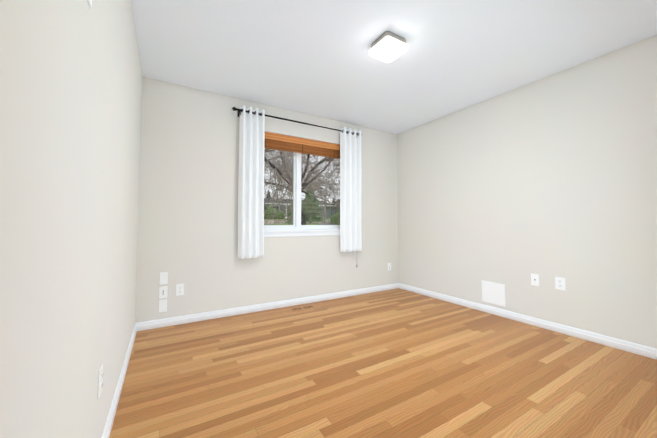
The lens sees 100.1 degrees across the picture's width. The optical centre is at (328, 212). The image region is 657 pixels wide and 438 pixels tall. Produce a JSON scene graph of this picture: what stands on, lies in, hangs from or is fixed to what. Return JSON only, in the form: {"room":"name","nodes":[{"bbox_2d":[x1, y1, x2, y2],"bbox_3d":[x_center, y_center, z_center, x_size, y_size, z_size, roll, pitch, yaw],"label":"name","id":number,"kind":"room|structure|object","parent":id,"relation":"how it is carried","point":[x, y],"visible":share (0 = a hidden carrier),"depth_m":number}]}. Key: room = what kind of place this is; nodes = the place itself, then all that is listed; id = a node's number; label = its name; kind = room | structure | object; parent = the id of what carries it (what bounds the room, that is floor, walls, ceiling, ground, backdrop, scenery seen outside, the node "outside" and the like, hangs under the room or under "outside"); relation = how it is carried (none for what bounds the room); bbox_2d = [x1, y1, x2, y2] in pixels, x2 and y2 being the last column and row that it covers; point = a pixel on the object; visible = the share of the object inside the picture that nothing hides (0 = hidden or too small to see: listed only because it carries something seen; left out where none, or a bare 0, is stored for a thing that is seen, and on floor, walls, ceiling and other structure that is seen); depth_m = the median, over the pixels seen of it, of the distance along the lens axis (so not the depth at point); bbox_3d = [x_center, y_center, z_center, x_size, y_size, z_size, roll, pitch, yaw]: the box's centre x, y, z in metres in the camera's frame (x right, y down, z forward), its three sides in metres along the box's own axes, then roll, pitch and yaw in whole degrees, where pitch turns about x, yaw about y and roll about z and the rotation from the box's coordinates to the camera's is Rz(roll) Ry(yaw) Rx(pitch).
{"room":"empty bedroom","nodes":[
{"label":"empty bedroom","id":0,"kind":"room"},
{"bbox_2d":[0,0,141,437],"bbox_3d":[-0.985,-0.165,1.083,0.160,2.440,3.827,1,-3,-31],"label":"wall","id":1,"kind":"structure","parent":0,"point":[70,100],"depth_m":0.71},
{"bbox_2d":[97,363,102,399],"bbox_3d":[-0.941,0.698,1.137,0.009,0.115,0.070,1,-3,-31],"label":"electrical outlet","id":2,"kind":"object","parent":1,"relation":"attached to","point":[100,378],"visible":1,"depth_m":1.12},
{"bbox_2d":[101,323,136,437],"bbox_3d":[-0.911,1.017,1.079,0.014,0.078,3.507,1,-3,-31],"label":"baseboard","id":3,"kind":"structure","parent":1,"relation":"attached to","point":[110,418],"depth_m":1.57},
{"bbox_2d":[135,77,398,322],"bbox_3d":[-0.396,-0.063,3.564,3.390,2.440,0.160,1,-3,-31],"label":"wall","id":4,"kind":"structure","parent":0,"point":[188,199],"depth_m":3.00},
{"bbox_2d":[159,299,166,311],"bbox_3d":[-1.622,0.919,2.697,0.070,0.118,0.007,1,-3,-31],"label":"electrical outlet","id":5,"kind":"object","parent":4,"relation":"attached to","point":[162,305],"visible":1,"depth_m":2.70},
{"bbox_2d":[159,272,167,284],"bbox_3d":[-1.622,0.652,2.708,0.070,0.118,0.007,1,-3,-31],"label":"electrical outlet","id":6,"kind":"object","parent":4,"relation":"attached to","point":[163,278],"visible":1,"depth_m":2.71},
{"bbox_2d":[159,286,167,298],"bbox_3d":[-1.622,0.789,2.702,0.070,0.118,0.008,1,-3,-31],"label":"outlet","id":7,"kind":"object","parent":4,"relation":"attached to","point":[162,292],"visible":1,"depth_m":2.70},
{"bbox_2d":[176,284,183,295],"bbox_3d":[-1.498,0.783,2.775,0.070,0.115,0.009,1,-3,-31],"label":"electrical outlet","id":8,"kind":"object","parent":4,"relation":"attached to","point":[179,289],"visible":1,"depth_m":2.77},
{"bbox_2d":[136,283,398,330],"bbox_3d":[-0.352,1.114,3.441,3.390,0.078,0.014,1,-3,-31],"label":"baseboard","id":9,"kind":"structure","parent":4,"relation":"attached to","point":[159,323],"depth_m":3.13},
{"bbox_2d":[232,107,361,137],"bbox_3d":[-0.310,-1.102,3.500,1.789,0.075,0.111,1,-3,-31],"label":"curtain rod","id":10,"kind":"object","parent":4,"relation":"attached to","point":[238,110],"visible":0.71,"depth_m":3.33},
{"bbox_2d":[238,105,264,258],"bbox_3d":[-0.861,-0.334,3.101,0.288,1.693,0.077,1,-3,-31],"label":"panel","id":11,"kind":"object","parent":10,"relation":"hanging from","point":[251,191],"visible":1,"depth_m":3.09},
{"bbox_2d":[340,127,361,251],"bbox_3d":[0.328,-0.305,3.807,0.361,1.693,0.077,1,-3,-31],"label":"panel","id":12,"kind":"object","parent":10,"relation":"hanging from","point":[350,193],"visible":1,"depth_m":3.79},
{"bbox_2d":[264,149,339,229],"bbox_3d":[-0.309,-0.095,3.600,1.576,1.724,0.168,1,-3,-31],"label":"window","id":13,"kind":"structure","parent":4,"relation":"in","point":[296,201],"depth_m":3.58},
{"bbox_2d":[264,132,339,158],"bbox_3d":[-0.348,-0.857,3.574,1.434,0.202,0.066,1,-3,-31],"label":"window blind","id":14,"kind":"object","parent":13,"relation":"attached to","point":[274,141],"visible":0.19,"depth_m":3.54},
{"bbox_2d":[264,229,339,236],"bbox_3d":[-0.348,0.266,3.527,1.470,0.081,0.137,1,-3,-31],"label":"window sill","id":15,"kind":"structure","parent":4,"relation":"attached to","point":[289,233],"depth_m":3.47},
{"bbox_2d":[109,288,656,437],"bbox_3d":[0.540,1.151,1.936,3.710,0.120,3.827,1,-3,-31],"label":"floor","id":16,"kind":"structure","parent":0,"point":[397,363],"depth_m":1.79},
{"bbox_2d":[290,305,314,310],"bbox_3d":[-0.311,1.144,3.283,0.300,0.004,0.105,1,-3,-31],"label":"floor vent","id":17,"kind":"object","parent":16,"relation":"in","point":[301,308],"visible":1,"depth_m":3.26},
{"bbox_2d":[131,0,656,133],"bbox_3d":[0.540,-1.407,2.042,3.710,0.120,3.827,1,-3,-31],"label":"ceiling","id":18,"kind":"structure","parent":0,"point":[312,57],"depth_m":2.24},
{"bbox_2d":[369,31,407,62],"bbox_3d":[0.470,-1.289,2.165,0.236,0.106,0.236,1,-3,-31],"label":"flush-mount light fixture","id":19,"kind":"object","parent":18,"relation":"attached to","point":[387,46],"visible":0.98,"depth_m":2.11},
{"bbox_2d":[397,35,656,348],"bbox_3d":[2.066,-0.091,2.895,0.160,2.440,3.827,1,-3,-31],"label":"wall","id":20,"kind":"structure","parent":0,"point":[548,179],"depth_m":2.63},
{"bbox_2d":[482,280,505,306],"bbox_3d":[1.839,0.905,3.072,0.008,0.240,0.255,1,-3,-31],"label":"air vent","id":21,"kind":"object","parent":20,"relation":"in","point":[493,293],"visible":1,"depth_m":3.06},
{"bbox_2d":[399,283,656,359],"bbox_3d":[1.991,1.087,2.802,0.014,0.078,3.507,1,-3,-31],"label":"baseboard","id":22,"kind":"structure","parent":20,"relation":"attached to","point":[638,349],"depth_m":2.61},
{"bbox_2d":[531,273,538,285],"bbox_3d":[2.049,0.671,2.729,0.008,0.115,0.070,1,-3,-31],"label":"outlet","id":23,"kind":"object","parent":20,"relation":"attached to","point":[535,279],"visible":1,"depth_m":2.73},
{"bbox_2d":[555,277,565,290],"bbox_3d":[2.152,0.664,2.555,0.009,0.115,0.078,1,-3,-31],"label":"electrical outlet","id":24,"kind":"object","parent":20,"relation":"attached to","point":[560,283],"visible":1,"depth_m":2.55},
{"label":"outside","id":25,"kind":"structure","parent":0,"visible":0},
{"bbox_2d":[264,218,329,224],"bbox_3d":[-19.258,1.440,71.898,120.000,5.151,136.303,1,-3,-31],"label":"lawn","id":26,"kind":"structure","parent":25,"point":[273,221],"depth_m":19.83},
{"bbox_2d":[264,183,339,224],"bbox_3d":[4.867,-1.390,48.254,58.824,7.495,54.871,1,-3,-31],"label":"plants","id":27,"kind":"object","parent":26,"relation":"on","point":[317,219],"depth_m":18.26},
{"bbox_2d":[264,198,339,218],"bbox_3d":[-0.297,-0.649,51.713,29.300,4.066,11.700,1,-3,-31],"label":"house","id":28,"kind":"structure","parent":26,"relation":"on","point":[328,211],"depth_m":45.56},
{"bbox_2d":[264,149,339,224],"bbox_3d":[-1.756,-2.153,6.077,8.081,7.101,4.334,1,-3,-31],"label":"tree","id":29,"kind":"object","parent":26,"relation":"on","point":[270,165],"depth_m":6.40},
{"bbox_2d":[264,148,339,224],"bbox_3d":[-1.220,-2.377,9.669,8.152,6.454,7.829,1,-3,-31],"label":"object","id":30,"kind":"object","parent":26,"relation":"on","point":[328,159],"depth_m":9.50},
{"bbox_2d":[305,156,339,224],"bbox_3d":[-0.207,-1.383,14.352,3.521,4.260,3.402,1,-3,-31],"label":"birch tree","id":31,"kind":"object","parent":26,"relation":"on","point":[326,187],"depth_m":14.53}
]}

